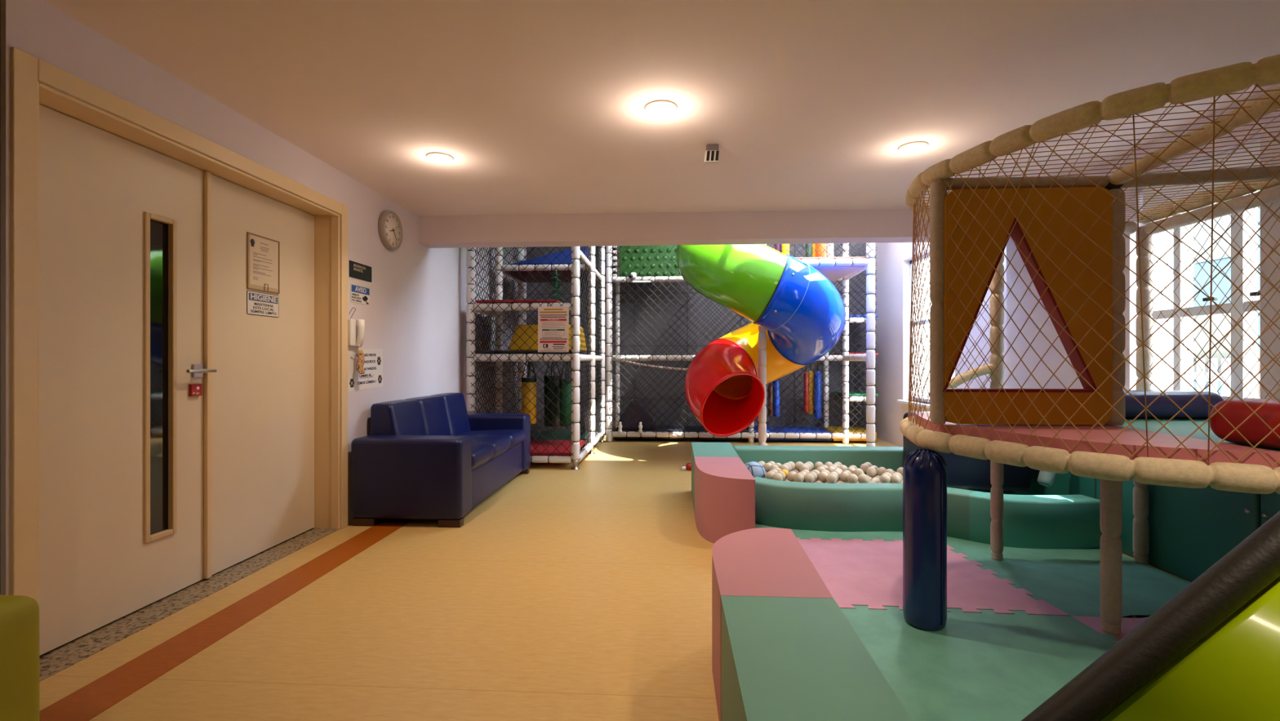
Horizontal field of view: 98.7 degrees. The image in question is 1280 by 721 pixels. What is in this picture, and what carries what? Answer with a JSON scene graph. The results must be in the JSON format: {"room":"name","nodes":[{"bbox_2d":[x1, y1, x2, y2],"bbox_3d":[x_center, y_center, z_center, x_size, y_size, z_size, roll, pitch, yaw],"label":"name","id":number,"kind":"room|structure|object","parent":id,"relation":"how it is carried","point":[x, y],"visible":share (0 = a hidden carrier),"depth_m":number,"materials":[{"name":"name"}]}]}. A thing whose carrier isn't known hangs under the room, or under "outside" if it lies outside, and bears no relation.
{"room":"indoor playground","nodes":[
{"label":"indoor playground","id":0,"kind":"room"},
{"bbox_2d":[0,0,526,595],"bbox_3d":[-2.041,-0.720,5.155,0.220,3.700,6.635,0,0,3],"label":"wall","id":1,"kind":"structure","parent":0,"point":[416,313],"depth_m":3.47,"materials":[{"name":"paint"}]},
{"bbox_2d":[10,47,347,655],"bbox_3d":[-2.163,0.037,2.812,0.224,2.185,1.918,0,0,3],"label":"door","id":2,"kind":"structure","parent":1,"relation":"in","point":[130,490],"depth_m":2.51,"materials":[{"name":"beige wood"}]},
{"bbox_2d":[188,383,202,395],"bbox_3d":[-2.231,0.148,2.762,0.015,0.060,0.062,0,0,3],"label":"tag","id":3,"kind":"object","parent":2,"relation":"attached to","point":[194,389],"visible":1,"depth_m":2.75,"materials":[{"name":"red plastic"}]},
{"bbox_2d":[246,290,279,317],"bbox_3d":[-2.210,-0.329,3.228,0.004,0.135,0.253,0,0,3],"label":"sign","id":4,"kind":"object","parent":2,"relation":"attached to","point":[260,304],"visible":1,"depth_m":3.22,"materials":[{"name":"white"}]},
{"bbox_2d":[246,231,279,293],"bbox_3d":[-2.208,-0.565,3.227,0.008,0.318,0.252,0,0,3],"label":"notice","id":5,"kind":"object","parent":2,"relation":"attached to","point":[263,254],"visible":1,"depth_m":3.22,"materials":[{"name":"white paper"}]},
{"bbox_2d":[39,528,340,681],"bbox_3d":[-2.164,1.129,2.814,0.202,0.003,1.775,0,0,3],"label":"threshold","id":6,"kind":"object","parent":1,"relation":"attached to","point":[60,658],"depth_m":2.50,"materials":[{"name":"stone"}]},
{"bbox_2d":[347,307,364,354],"bbox_3d":[-1.974,-0.206,3.823,0.063,0.326,0.116,0,0,21],"label":"intercom","id":7,"kind":"object","parent":1,"relation":"attached to","point":[352,341],"visible":1,"depth_m":3.82,"materials":[{"name":"white plastic"}]},
{"bbox_2d":[350,282,370,306],"bbox_3d":[-1.998,-0.469,3.934,0.004,0.140,0.256,0,0,3],"label":"notice","id":8,"kind":"object","parent":1,"relation":"attached to","point":[359,294],"visible":1,"depth_m":3.93,"materials":[{"name":"white paper"}]},
{"bbox_2d":[349,260,371,282],"bbox_3d":[-1.996,-0.635,3.934,0.007,0.112,0.278,0,0,3],"label":"room sign","id":9,"kind":"object","parent":1,"relation":"attached to","point":[357,270],"visible":1,"depth_m":3.92,"materials":[{"name":"black plastic"}]},
{"bbox_2d":[355,349,364,373],"bbox_3d":[-1.954,0.010,3.847,0.045,0.170,0.073,0,0,3],"label":"scarf","id":10,"kind":"object","parent":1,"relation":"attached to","point":[360,362],"visible":1,"depth_m":3.83,"materials":[{"name":"fabric"}]},
{"bbox_2d":[347,348,382,391],"bbox_3d":[-1.994,0.062,4.009,0.002,0.314,0.475,0,2,3],"label":"poster","id":11,"kind":"object","parent":1,"relation":"attached to","point":[372,377],"visible":0.82,"depth_m":4.02,"materials":[{"name":"white paper"}]},
{"bbox_2d":[377,210,403,249],"bbox_3d":[-1.953,-1.020,4.317,0.050,0.302,0.302,0,0,3],"label":"wall clock","id":12,"kind":"object","parent":1,"relation":"attached to","point":[390,231],"visible":1,"depth_m":4.28,"materials":[{"name":"beige plastic"}]},
{"bbox_2d":[418,208,929,248],"bbox_3d":[0.622,-1.802,4.813,5.900,1.535,0.220,0,0,3],"label":"beam","id":13,"kind":"structure","parent":1,"relation":"attached to","point":[878,225],"depth_m":4.74,"materials":[{"name":"paint"}]},
{"bbox_2d":[39,434,1191,720],"bbox_3d":[0.506,1.180,2.751,5.900,0.100,11.550,0,0,3],"label":"floor","id":14,"kind":"structure","parent":0,"point":[564,593],"depth_m":2.36,"materials":[{"name":"beige laminate"}]},
{"bbox_2d":[0,594,39,720],"bbox_3d":[-1.873,0.780,1.097,0.556,0.700,0.791,0,0,3],"label":"armchair","id":15,"kind":"object","parent":14,"relation":"on","point":[19,614],"visible":1,"depth_m":1.41,"materials":[{"name":"fabric"}]},
{"bbox_2d":[39,518,413,720],"bbox_3d":[-1.775,1.129,2.754,0.205,0.002,11.300,0,0,3],"label":"floor stripe","id":16,"kind":"object","parent":14,"relation":"on","point":[84,704],"depth_m":2.24,"materials":[{"name":"brown laminate"}]},
{"bbox_2d":[351,392,530,527],"bbox_3d":[-1.539,0.720,4.659,0.799,0.821,1.878,0,0,3],"label":"sofa","id":17,"kind":"object","parent":14,"relation":"on","point":[424,457],"visible":1,"depth_m":3.76,"materials":[{"name":"blue leather"}]},
{"bbox_2d":[370,399,426,435],"bbox_3d":[-1.831,0.542,4.207,0.266,0.467,0.472,0,0,3],"label":"cushion","id":18,"kind":"object","parent":17,"relation":"on","point":[403,416],"depth_m":4.05,"materials":[{"name":"blue leather"}]},
{"bbox_2d":[406,395,450,435],"bbox_3d":[-1.804,0.542,4.679,0.266,0.467,0.472,0,0,3],"label":"cushion","id":19,"kind":"object","parent":17,"relation":"on","point":[434,409],"depth_m":4.64,"materials":[{"name":"blue leather"}]},
{"bbox_2d":[430,392,471,435],"bbox_3d":[-1.778,0.542,5.152,0.266,0.467,0.472,0,0,3],"label":"cushion","id":20,"kind":"object","parent":17,"relation":"on","point":[459,420],"depth_m":5.09,"materials":[{"name":"blue leather"}]},
{"bbox_2d":[471,444,493,470],"bbox_3d":[-1.482,0.780,4.187,0.633,0.245,0.472,0,0,3],"label":"seat cushion","id":21,"kind":"object","parent":17,"relation":"on","point":[482,455],"depth_m":4.17,"materials":[{"name":"blue leather"}]},
{"bbox_2d":[456,429,524,449],"bbox_3d":[-1.429,0.780,5.132,0.633,0.245,0.472,0,0,3],"label":"seat cushion","id":22,"kind":"object","parent":17,"relation":"on","point":[517,436],"depth_m":5.07,"materials":[{"name":"blue leather"}]},
{"bbox_2d":[470,435,511,458],"bbox_3d":[-1.456,0.780,4.660,0.633,0.245,0.472,0,0,3],"label":"seat cushion","id":23,"kind":"object","parent":17,"relation":"on","point":[501,445],"depth_m":4.62,"materials":[{"name":"blue leather"}]},
{"bbox_2d":[466,245,604,470],"bbox_3d":[-1.154,-0.420,6.711,1.230,3.100,2.020,0,0,3],"label":"climbing frame","id":24,"kind":"object","parent":14,"relation":"on","point":[575,265],"visible":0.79,"depth_m":6.08,"materials":[{"name":"white plastic"}]},
{"bbox_2d":[521,360,536,423],"bbox_3d":[-1.288,0.327,6.383,0.174,0.806,0.174,0,0,3],"label":"bag","id":25,"kind":"object","parent":24,"relation":"hanging from","point":[529,384],"visible":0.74,"depth_m":6.31,"materials":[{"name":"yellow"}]},
{"bbox_2d":[507,324,586,350],"bbox_3d":[-1.054,-0.254,6.344,0.830,0.292,0.450,0,0,3],"label":"foam block","id":26,"kind":"object","parent":24,"relation":"on","point":[519,331],"visible":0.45,"depth_m":6.13,"materials":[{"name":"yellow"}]},
{"bbox_2d":[543,361,561,426],"bbox_3d":[-1.035,0.347,6.519,0.205,0.847,0.205,0,0,3],"label":"bag","id":27,"kind":"object","parent":24,"relation":"hanging from","point":[550,384],"visible":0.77,"depth_m":6.43,"materials":[{"name":"teal"}]},
{"bbox_2d":[537,306,568,351],"bbox_3d":[-0.891,-0.320,5.652,0.318,0.468,0.004,0,0,3],"label":"board","id":28,"kind":"object","parent":24,"relation":"attached to","point":[553,321],"visible":1,"depth_m":5.65,"materials":[{"name":"beige paper"}]},
{"bbox_2d":[546,268,566,302],"bbox_3d":[-0.976,-0.847,6.501,0.328,0.478,0.341,0,0,3],"label":"hanging plant","id":29,"kind":"object","parent":24,"relation":"on","point":[555,293],"visible":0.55,"depth_m":6.51,"materials":[{"name":"green plant"}]},
{"bbox_2d":[559,361,572,426],"bbox_3d":[-0.836,0.337,6.307,0.174,0.826,0.174,0,0,3],"label":"bag","id":30,"kind":"object","parent":24,"relation":"hanging from","point":[566,389],"visible":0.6,"depth_m":6.23,"materials":[{"name":"green leather"}]},
{"bbox_2d":[680,462,691,470],"bbox_3d":[0.510,1.095,5.680,0.170,0.070,0.100,0,0,3],"label":"shoe","id":31,"kind":"object","parent":14,"relation":"on","point":[688,466],"visible":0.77,"depth_m":5.65,"materials":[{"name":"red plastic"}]},
{"bbox_2d":[691,442,755,543],"bbox_3d":[0.569,0.920,4.029,0.342,0.420,1.490,0,0,3],"label":"block","id":32,"kind":"object","parent":14,"relation":"on","point":[723,487],"visible":0.81,"depth_m":3.43,"materials":[{"name":"pink leather"}]},
{"bbox_2d":[605,242,878,446],"bbox_3d":[1.391,-0.471,7.264,3.766,3.203,1.978,0,0,3],"label":"frame","id":33,"kind":"object","parent":14,"relation":"on","point":[650,263],"visible":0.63,"depth_m":7.58,"materials":[{"name":"white plastic"}]},
{"bbox_2d":[617,399,653,429],"bbox_3d":[-0.057,0.768,7.866,0.514,0.420,0.240,0,0,3],"label":"triangle","id":34,"kind":"object","parent":33,"relation":"on","point":[636,402],"visible":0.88,"depth_m":7.75,"materials":[{"name":"black plastic"}]},
{"bbox_2d":[628,272,650,282],"bbox_3d":[-0.005,-1.137,7.545,0.300,0.145,0.095,0,0,3],"label":"security camera","id":35,"kind":"object","parent":33,"relation":"attached to","point":[633,275],"visible":1,"depth_m":7.52,"materials":[{"name":"white plastic"}]},
{"bbox_2d":[768,382,773,417],"bbox_3d":[1.852,-0.135,7.808,0.066,1.870,0.064,0,0,3],"label":"roller","id":36,"kind":"object","parent":33,"relation":"hanging from","point":[770,388],"visible":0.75,"depth_m":7.78,"materials":[{"name":"brown"}]},
{"bbox_2d":[773,380,779,416],"bbox_3d":[1.945,-0.135,7.853,0.100,1.870,0.098,0,0,3],"label":"roller","id":37,"kind":"object","parent":33,"relation":"hanging from","point":[776,384],"visible":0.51,"depth_m":7.81,"materials":[{"name":"blue plastic"}]},
{"bbox_2d":[803,365,808,413],"bbox_3d":[2.364,-0.160,7.829,0.070,1.820,0.068,0,0,3],"label":"roller","id":38,"kind":"object","parent":33,"relation":"hanging from","point":[805,375],"visible":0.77,"depth_m":7.80,"materials":[{"name":"red"}]},
{"bbox_2d":[808,364,813,414],"bbox_3d":[2.447,-0.150,7.875,0.090,1.840,0.088,0,0,3],"label":"roller","id":39,"kind":"object","parent":33,"relation":"hanging from","point":[811,375],"visible":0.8,"depth_m":7.84,"materials":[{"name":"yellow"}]},
{"bbox_2d":[813,360,821,419],"bbox_3d":[2.517,-0.120,7.791,0.104,1.900,0.101,0,0,3],"label":"roller","id":40,"kind":"object","parent":33,"relation":"hanging from","point":[817,380],"visible":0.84,"depth_m":7.75,"materials":[{"name":"blue plastic"}]},
{"bbox_2d":[675,244,845,445],"bbox_3d":[1.364,-0.466,6.372,1.885,3.192,1.856,0,0,3],"label":"slide","id":41,"kind":"object","parent":14,"relation":"on","point":[797,315],"visible":0.87,"depth_m":5.85,"materials":[{"name":"green"}]},
{"bbox_2d":[711,527,912,720],"bbox_3d":[0.388,0.920,1.062,0.355,0.420,2.565,0,0,3],"label":"block","id":42,"kind":"object","parent":14,"relation":"on","point":[784,648],"visible":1,"depth_m":1.42,"materials":[{"name":"green leather"}]},
{"bbox_2d":[755,522,902,541],"bbox_3d":[1.319,1.123,4.028,1.150,0.015,1.248,0,0,3],"label":"mat","id":43,"kind":"object","parent":14,"relation":"on","point":[802,534],"visible":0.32,"depth_m":3.51,"materials":[{"name":"green rubber"}]},
{"bbox_2d":[732,444,902,471],"bbox_3d":[1.824,0.914,4.505,2.105,0.399,0.200,0,0,3],"label":"wall","id":44,"kind":"structure","parent":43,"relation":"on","point":[887,457],"depth_m":4.43,"materials":[{"name":"green plastic"}]},
{"bbox_2d":[754,476,1102,548],"bbox_3d":[1.752,0.973,3.591,2.095,0.282,0.327,0,0,16],"label":"wall","id":45,"kind":"structure","parent":43,"relation":"on","point":[1029,521],"depth_m":3.48,"materials":[{"name":"green plastic"}]},
{"bbox_2d":[1037,470,1056,486],"bbox_3d":[2.646,0.662,3.547,0.190,0.292,0.082,0,0,-24],"label":"tube","id":46,"kind":"object","parent":45,"relation":"on","point":[1046,478],"visible":0.41,"depth_m":3.50,"materials":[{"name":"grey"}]},
{"bbox_3d":[1.651,1.022,4.149,1.770,0.184,0.510,0,0,3],"label":"cushion","id":47,"kind":"object","parent":43,"relation":"on","visible":0},
{"bbox_2d":[745,461,765,477],"bbox_3d":[0.843,0.838,4.079,0.176,0.176,0.176,0,0,3],"label":"soccer ball","id":48,"kind":"object","parent":47,"relation":"on","point":[756,468],"visible":0.45,"depth_m":4.02,"materials":[{"name":"white leather"}]},
{"bbox_2d":[847,473,857,483],"bbox_3d":[1.499,0.834,3.874,0.072,0.072,0.072,0,0,3],"label":"ball","id":49,"kind":"object","parent":47,"relation":"on","point":[852,477],"visible":0.86,"depth_m":3.85,"materials":[{"name":"beige plastic"}]},
{"bbox_2d":[860,463,869,472],"bbox_3d":[1.741,0.834,4.256,0.072,0.072,0.072,0,0,3],"label":"ball","id":50,"kind":"object","parent":47,"relation":"on","point":[864,467],"visible":0.73,"depth_m":4.23,"materials":[{"name":"beige plastic"}]},
{"bbox_2d":[879,474,890,483],"bbox_3d":[1.718,0.834,3.859,0.072,0.072,0.072,0,0,3],"label":"ball","id":51,"kind":"object","parent":47,"relation":"on","point":[885,478],"visible":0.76,"depth_m":3.83,"materials":[{"name":"beige plastic"}]},
{"bbox_2d":[902,411,1035,490],"bbox_3d":[2.453,0.657,4.068,0.840,0.525,0.440,0,0,3],"label":"block","id":52,"kind":"object","parent":47,"relation":"on","point":[966,473],"visible":0.26,"depth_m":3.85,"materials":[{"name":"black plastic"}]},
{"bbox_3d":[1.348,0.893,3.925,0.072,0.072,0.072,0,0,3],"label":"ball","id":53,"kind":"object","parent":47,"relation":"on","visible":0},
{"bbox_2d":[818,471,827,481],"bbox_3d":[1.317,0.834,3.947,0.072,0.072,0.072,0,0,3],"label":"ball","id":54,"kind":"object","parent":53,"relation":"on","point":[822,475],"visible":0.89,"depth_m":3.92,"materials":[{"name":"beige plastic"}]},
{"bbox_3d":[1.497,0.893,3.915,0.072,0.072,0.072,0,0,3],"label":"ball","id":55,"kind":"object","parent":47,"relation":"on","visible":0},
{"bbox_2d":[839,471,848,481],"bbox_3d":[1.468,0.834,3.943,0.072,0.072,0.072,0,0,3],"label":"ball","id":56,"kind":"object","parent":55,"relation":"on","point":[843,476],"visible":0.91,"depth_m":3.92,"materials":[{"name":"beige plastic"}]},
{"bbox_3d":[0.976,0.893,3.945,0.072,0.072,0.072,0,0,3],"label":"ball","id":57,"kind":"object","parent":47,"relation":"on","visible":0},
{"bbox_2d":[766,471,775,479],"bbox_3d":[0.947,0.834,3.973,0.072,0.072,0.072,0,0,3],"label":"ball","id":58,"kind":"object","parent":57,"relation":"on","point":[770,473],"visible":0.54,"depth_m":3.95,"materials":[{"name":"beige plastic"}]},
{"bbox_2d":[772,472,782,480],"bbox_3d":[0.977,0.834,3.903,0.072,0.072,0.072,0,0,3],"label":"ball","id":59,"kind":"object","parent":57,"relation":"on","point":[777,476],"visible":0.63,"depth_m":3.88,"materials":[{"name":"beige plastic"}]},
{"bbox_3d":[1.846,0.893,4.098,0.072,0.072,0.072,0,0,3],"label":"ball","id":60,"kind":"object","parent":47,"relation":"in","visible":0},
{"bbox_2d":[876,466,886,475],"bbox_3d":[1.813,0.834,4.119,0.072,0.072,0.072,0,0,3],"label":"ball","id":61,"kind":"object","parent":60,"relation":"on","point":[881,470],"visible":0.66,"depth_m":4.10,"materials":[{"name":"beige plastic"}]},
{"bbox_3d":[1.233,0.893,3.869,0.072,0.072,0.072,0,0,3],"label":"ball","id":62,"kind":"object","parent":47,"relation":"on","visible":0},
{"bbox_2d":[804,473,814,482],"bbox_3d":[1.197,0.834,3.889,0.072,0.072,0.072,0,0,3],"label":"ball","id":63,"kind":"object","parent":62,"relation":"on","point":[808,477],"visible":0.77,"depth_m":3.86,"materials":[{"name":"beige plastic"}]},
{"bbox_3d":[1.389,0.893,3.862,0.072,0.072,0.072,0,0,3],"label":"ball","id":64,"kind":"object","parent":47,"relation":"on","visible":0},
{"bbox_2d":[826,473,836,483],"bbox_3d":[1.350,0.834,3.878,0.072,0.072,0.072,0,0,3],"label":"ball","id":65,"kind":"object","parent":64,"relation":"on","point":[831,477],"visible":0.86,"depth_m":3.85,"materials":[{"name":"beige plastic"}]},
{"bbox_3d":[1.571,0.893,3.910,0.072,0.072,0.072,0,0,3],"label":"ball","id":66,"kind":"object","parent":47,"relation":"on","visible":0},
{"bbox_2d":[857,473,868,483],"bbox_3d":[1.569,0.834,3.865,0.072,0.072,0.072,0,0,3],"label":"ball","id":67,"kind":"object","parent":66,"relation":"on","point":[862,477],"visible":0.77,"depth_m":3.84,"materials":[{"name":"beige plastic"}]},
{"bbox_3d":[1.753,0.893,3.837,0.072,0.072,0.072,0,0,3],"label":"ball","id":68,"kind":"object","parent":47,"relation":"in","visible":0},
{"bbox_2d":[890,474,901,483],"bbox_3d":[1.792,0.834,3.857,0.072,0.072,0.072,0,0,3],"label":"ball","id":69,"kind":"object","parent":68,"relation":"on","point":[895,478],"visible":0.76,"depth_m":3.83,"materials":[{"name":"beige plastic"}]},
{"bbox_3d":[1.094,0.893,4.005,0.072,0.072,0.072,0,0,3],"label":"ball","id":70,"kind":"object","parent":47,"relation":"on","visible":0},
{"bbox_2d":[786,471,795,480],"bbox_3d":[1.095,0.834,3.961,0.072,0.072,0.072,0,0,3],"label":"ball","id":71,"kind":"object","parent":70,"relation":"on","point":[790,476],"visible":0.83,"depth_m":3.94,"materials":[{"name":"beige plastic"}]},
{"bbox_3d":[1.622,0.893,4.109,0.072,0.072,0.072,0,0,3],"label":"ball","id":72,"kind":"object","parent":47,"relation":"on","visible":0},
{"bbox_2d":[853,468,863,476],"bbox_3d":[1.617,0.834,4.065,0.072,0.072,0.072,0,0,3],"label":"ball","id":73,"kind":"object","parent":72,"relation":"on","point":[857,471],"visible":0.57,"depth_m":4.04,"materials":[{"name":"beige plastic"}]},
{"bbox_3d":[1.132,0.893,3.937,0.072,0.072,0.072,0,0,3],"label":"ball","id":74,"kind":"object","parent":47,"relation":"on","visible":0},
{"bbox_2d":[794,472,804,481],"bbox_3d":[1.127,0.834,3.897,0.072,0.072,0.072,0,0,3],"label":"ball","id":75,"kind":"object","parent":74,"relation":"on","point":[798,477],"visible":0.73,"depth_m":3.87,"materials":[{"name":"beige plastic"}]},
{"bbox_2d":[796,537,1070,615],"bbox_3d":[1.298,1.121,2.942,1.224,0.017,1.005,0,0,3],"label":"mat","id":76,"kind":"object","parent":14,"relation":"on","point":[855,571],"visible":0.66,"depth_m":2.79,"materials":[{"name":"pink rubber"}]},
{"bbox_2d":[840,604,1119,720],"bbox_3d":[1.276,1.123,1.972,1.327,0.015,1.042,0,0,3],"label":"mat","id":77,"kind":"object","parent":14,"relation":"on","point":[987,664],"visible":0.52,"depth_m":2.07,"materials":[{"name":"green rubber"}]},
{"bbox_2d":[902,448,946,631],"bbox_3d":[1.208,0.748,2.336,0.168,0.733,0.168,0,0,3],"label":"column","id":78,"kind":"structure","parent":77,"relation":"on","point":[924,472],"depth_m":2.27,"materials":[{"name":"blue plastic"}]},
{"bbox_2d":[946,536,1190,617],"bbox_3d":[2.289,1.123,2.921,0.958,0.015,1.110,0,0,3],"label":"mat","id":79,"kind":"object","parent":14,"relation":"on","point":[1068,580],"visible":0.43,"depth_m":2.82,"materials":[{"name":"green rubber"}]},
{"bbox_2d":[899,54,1279,634],"bbox_3d":[1.992,0.141,2.241,1.604,1.947,1.830,0,0,3],"label":"netted play structure","id":80,"kind":"object","parent":79,"relation":"on","point":[1067,232],"visible":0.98,"depth_m":2.24,"materials":[{"name":"beige fabric"}]},
{"bbox_2d":[1122,389,1223,418],"bbox_3d":[2.398,0.208,2.649,0.630,0.126,0.240,0,0,3],"label":"cushion","id":81,"kind":"object","parent":80,"relation":"on","point":[1162,407],"visible":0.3,"depth_m":2.54,"materials":[{"name":"blue leather"}]},
{"bbox_2d":[1209,398,1279,449],"bbox_3d":[2.058,0.198,1.724,0.325,0.146,0.275,0,0,3],"label":"cushion","id":82,"kind":"object","parent":80,"relation":"on","point":[1254,429],"visible":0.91,"depth_m":1.72,"materials":[{"name":"leather"}]},
{"bbox_2d":[1071,614,1148,642],"bbox_3d":[2.283,1.123,1.901,0.855,0.015,1.012,0,0,3],"label":"mat","id":83,"kind":"object","parent":14,"relation":"on","point":[1128,624],"visible":0.09,"depth_m":2.33,"materials":[{"name":"rubber"}]},
{"bbox_3d":[1.605,1.123,0.929,2.100,0.015,0.995,0,0,3],"label":"mat","id":84,"kind":"object","parent":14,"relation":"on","visible":0},
{"bbox_2d":[1021,510,1279,720],"bbox_3d":[1.192,0.454,0.685,1.246,1.322,0.560,0,0,3],"label":"slide","id":85,"kind":"object","parent":84,"relation":"on","point":[1211,651],"visible":1,"depth_m":0.92,"materials":[{"name":"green plastic"}]},
{"bbox_2d":[41,0,1279,216],"bbox_3d":[0.263,-1.345,0.852,5.630,0.150,7.730,0,0,3],"label":"ceiling","id":86,"kind":"structure","parent":0,"point":[538,106],"depth_m":2.50,"materials":[{"name":"paint"}]},
{"bbox_2d":[426,151,453,163],"bbox_3d":[-1.250,-1.260,3.437,0.164,0.021,0.164,0,0,3],"label":"recessed light","id":87,"kind":"object","parent":86,"relation":"in","point":[442,157],"visible":1,"depth_m":3.42,"materials":[{"name":"beige"}]},
{"bbox_2d":[644,99,677,115],"bbox_3d":[0.106,-1.260,2.763,0.164,0.021,0.164,0,0,3],"label":"recessed light","id":88,"kind":"object","parent":86,"relation":"in","point":[661,107],"visible":1,"depth_m":2.74,"materials":[{"name":"beige"}]},
{"bbox_2d":[703,144,719,164],"bbox_3d":[0.421,-1.211,3.232,0.092,0.118,0.088,0,0,3],"label":"ceiling sensor","id":89,"kind":"object","parent":86,"relation":"attached to","point":[712,153],"visible":1,"depth_m":3.21,"materials":[{"name":"grey plastic"}]},
{"bbox_2d":[897,141,928,152],"bbox_3d":[1.623,-1.260,3.268,0.164,0.021,0.164,0,0,3],"label":"recessed light","id":90,"kind":"object","parent":86,"relation":"in","point":[916,146],"visible":1,"depth_m":3.25,"materials":[{"name":"beige"}]},
{"bbox_2d":[526,243,867,434],"bbox_3d":[0.825,-0.720,8.417,5.900,3.700,0.200,0,0,3],"label":"safety net","id":91,"kind":"structure","parent":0,"point":[540,384],"depth_m":8.34,"materials":[{"name":"black fabric"}]},
{"bbox_2d":[527,244,866,425],"bbox_3d":[0.844,-0.520,8.310,5.150,3.100,0.012,0,0,3],"label":"trim","id":92,"kind":"structure","parent":91,"relation":"attached to","point":[794,244],"depth_m":8.32,"materials":[{"name":"grey plastic"}]},
{"bbox_2d":[874,242,1006,446],"bbox_3d":[3.488,-0.720,6.354,0.250,3.700,3.620,0,0,3],"label":"wall","id":93,"kind":"structure","parent":0,"point":[892,277],"depth_m":7.30,"materials":[{"name":"paint"}]},
{"bbox_2d":[897,253,929,408],"bbox_3d":[3.444,-0.375,6.466,0.290,1.830,1.340,0,0,3],"label":"window","id":94,"kind":"structure","parent":93,"relation":"in","point":[926,322],"depth_m":7.07,"materials":[{"name":"white"}]},
{"bbox_2d":[1006,84,1279,398],"bbox_3d":[2.949,-0.070,0.700,0.250,2.400,7.730,0,0,3],"label":"wall","id":95,"kind":"structure","parent":0,"point":[1066,374],"depth_m":3.34,"materials":[{"name":"paint"}]},
{"bbox_2d":[1003,469,1071,494],"bbox_3d":[2.939,0.760,4.101,0.143,0.740,0.914,0,0,3],"label":"pad","id":96,"kind":"object","parent":95,"relation":"attached to","point":[1061,485],"visible":0.02,"depth_m":3.82,"materials":[{"name":"green leather"}]},
{"bbox_2d":[1071,473,1096,498],"bbox_3d":[2.911,0.760,3.534,0.135,0.740,0.209,0,0,3],"label":"pad","id":97,"kind":"object","parent":95,"relation":"attached to","point":[1084,486],"visible":0.03,"depth_m":3.52,"materials":[{"name":"green leather"}]},
{"bbox_2d":[1096,478,1260,582],"bbox_3d":[2.874,0.760,2.950,0.143,0.740,0.949,0,0,3],"label":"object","id":98,"kind":"structure","parent":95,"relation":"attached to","point":[1191,530],"depth_m":2.80,"materials":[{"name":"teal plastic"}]},
{"bbox_2d":[1142,138,1260,399],"bbox_3d":[3.027,-0.405,2.964,0.290,1.330,0.780,0,0,3],"label":"window","id":99,"kind":"structure","parent":95,"relation":"in","point":[1242,304],"depth_m":2.89,"materials":[{"name":"white"}]},
{"bbox_2d":[1260,491,1279,525],"bbox_3d":[2.814,0.760,1.885,0.143,0.740,1.174,0,0,3],"label":"pad","id":100,"kind":"object","parent":95,"relation":"attached to","point":[1269,503],"visible":0.23,"depth_m":2.43,"materials":[{"name":"green leather"}]},
{"bbox_3d":[0.723,-2.645,6.610,5.900,0.150,3.820,0,0,3],"label":"ceiling","id":101,"kind":"structure","parent":0,"visible":0},
{"bbox_2d":[782,244,789,254],"bbox_3d":[1.896,-1.895,7.155,0.096,1.330,0.094,0,0,3],"label":"roller","id":102,"kind":"object","parent":101,"relation":"hanging from","point":[784,246],"visible":0.03,"depth_m":7.11,"materials":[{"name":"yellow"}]},
{"bbox_2d":[805,243,812,257],"bbox_3d":[2.208,-1.895,7.187,0.080,1.330,0.078,0,0,3],"label":"roller","id":103,"kind":"object","parent":101,"relation":"hanging from","point":[809,250],"visible":0.1,"depth_m":7.16,"materials":[{"name":"green plastic"}]},
{"bbox_2d":[812,243,817,257],"bbox_3d":[2.286,-1.895,7.233,0.080,1.330,0.078,0,0,3],"label":"roller","id":104,"kind":"object","parent":101,"relation":"hanging from","point":[814,245],"visible":0.12,"depth_m":7.20,"materials":[{"name":"orange"}]},
{"bbox_2d":[817,243,825,257],"bbox_3d":[2.345,-1.895,7.129,0.104,1.330,0.101,0,0,3],"label":"roller","id":105,"kind":"object","parent":101,"relation":"hanging from","point":[820,249],"visible":0.07,"depth_m":7.08,"materials":[{"name":"orange plastic"}]},
{"bbox_2d":[826,243,833,257],"bbox_3d":[2.478,-1.895,7.172,0.092,1.330,0.090,0,0,3],"label":"roller","id":106,"kind":"object","parent":101,"relation":"hanging from","point":[829,249],"visible":0.09,"depth_m":7.13,"materials":[{"name":"beige plastic"}]},
{"bbox_3d":[1.695,0.893,4.101,0.072,0.072,0.072,0,0,3],"label":"ball","id":107,"kind":"object","parent":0,"visible":0},
{"bbox_2d":[866,466,876,476],"bbox_3d":[1.733,0.834,4.120,0.072,0.072,0.072,0,0,3],"label":"ball","id":108,"kind":"object","parent":107,"relation":"on","point":[871,471],"visible":1,"depth_m":4.10,"materials":[{"name":"beige plastic"}]},
{"label":"outside","id":109,"kind":"structure","parent":0,"visible":0},
{"bbox_2d":[923,386,929,398],"bbox_3d":[0.000,1.230,0.000,60.000,0.100,50.000,0,0,3],"label":"ground","id":110,"kind":"structure","parent":109,"point":[928,388],"depth_m":20.39,"materials":[{"name":"white"}]},
{"bbox_2d":[1173,202,1260,395],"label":"window","id":111,"kind":"structure","parent":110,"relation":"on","point":[1224,285],"depth_m":12.13,"materials":[{"name":"glass"}]},
{"bbox_2d":[1173,358,1260,395],"bbox_3d":[5.129,0.580,4.018,0.050,1.200,8.000,0,0,3],"label":"picket fence","id":112,"kind":"object","parent":110,"relation":"on","point":[1225,390],"visible":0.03,"depth_m":4.96,"materials":[{"name":"white"}]},
{"bbox_2d":[1217,190,1260,397],"bbox_3d":[6.389,-1.203,4.457,2.655,4.807,2.745,0,0,3],"label":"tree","id":113,"kind":"object","parent":110,"relation":"on","point":[1259,353],"visible":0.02,"depth_m":5.31,"materials":[{"name":"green plant"}]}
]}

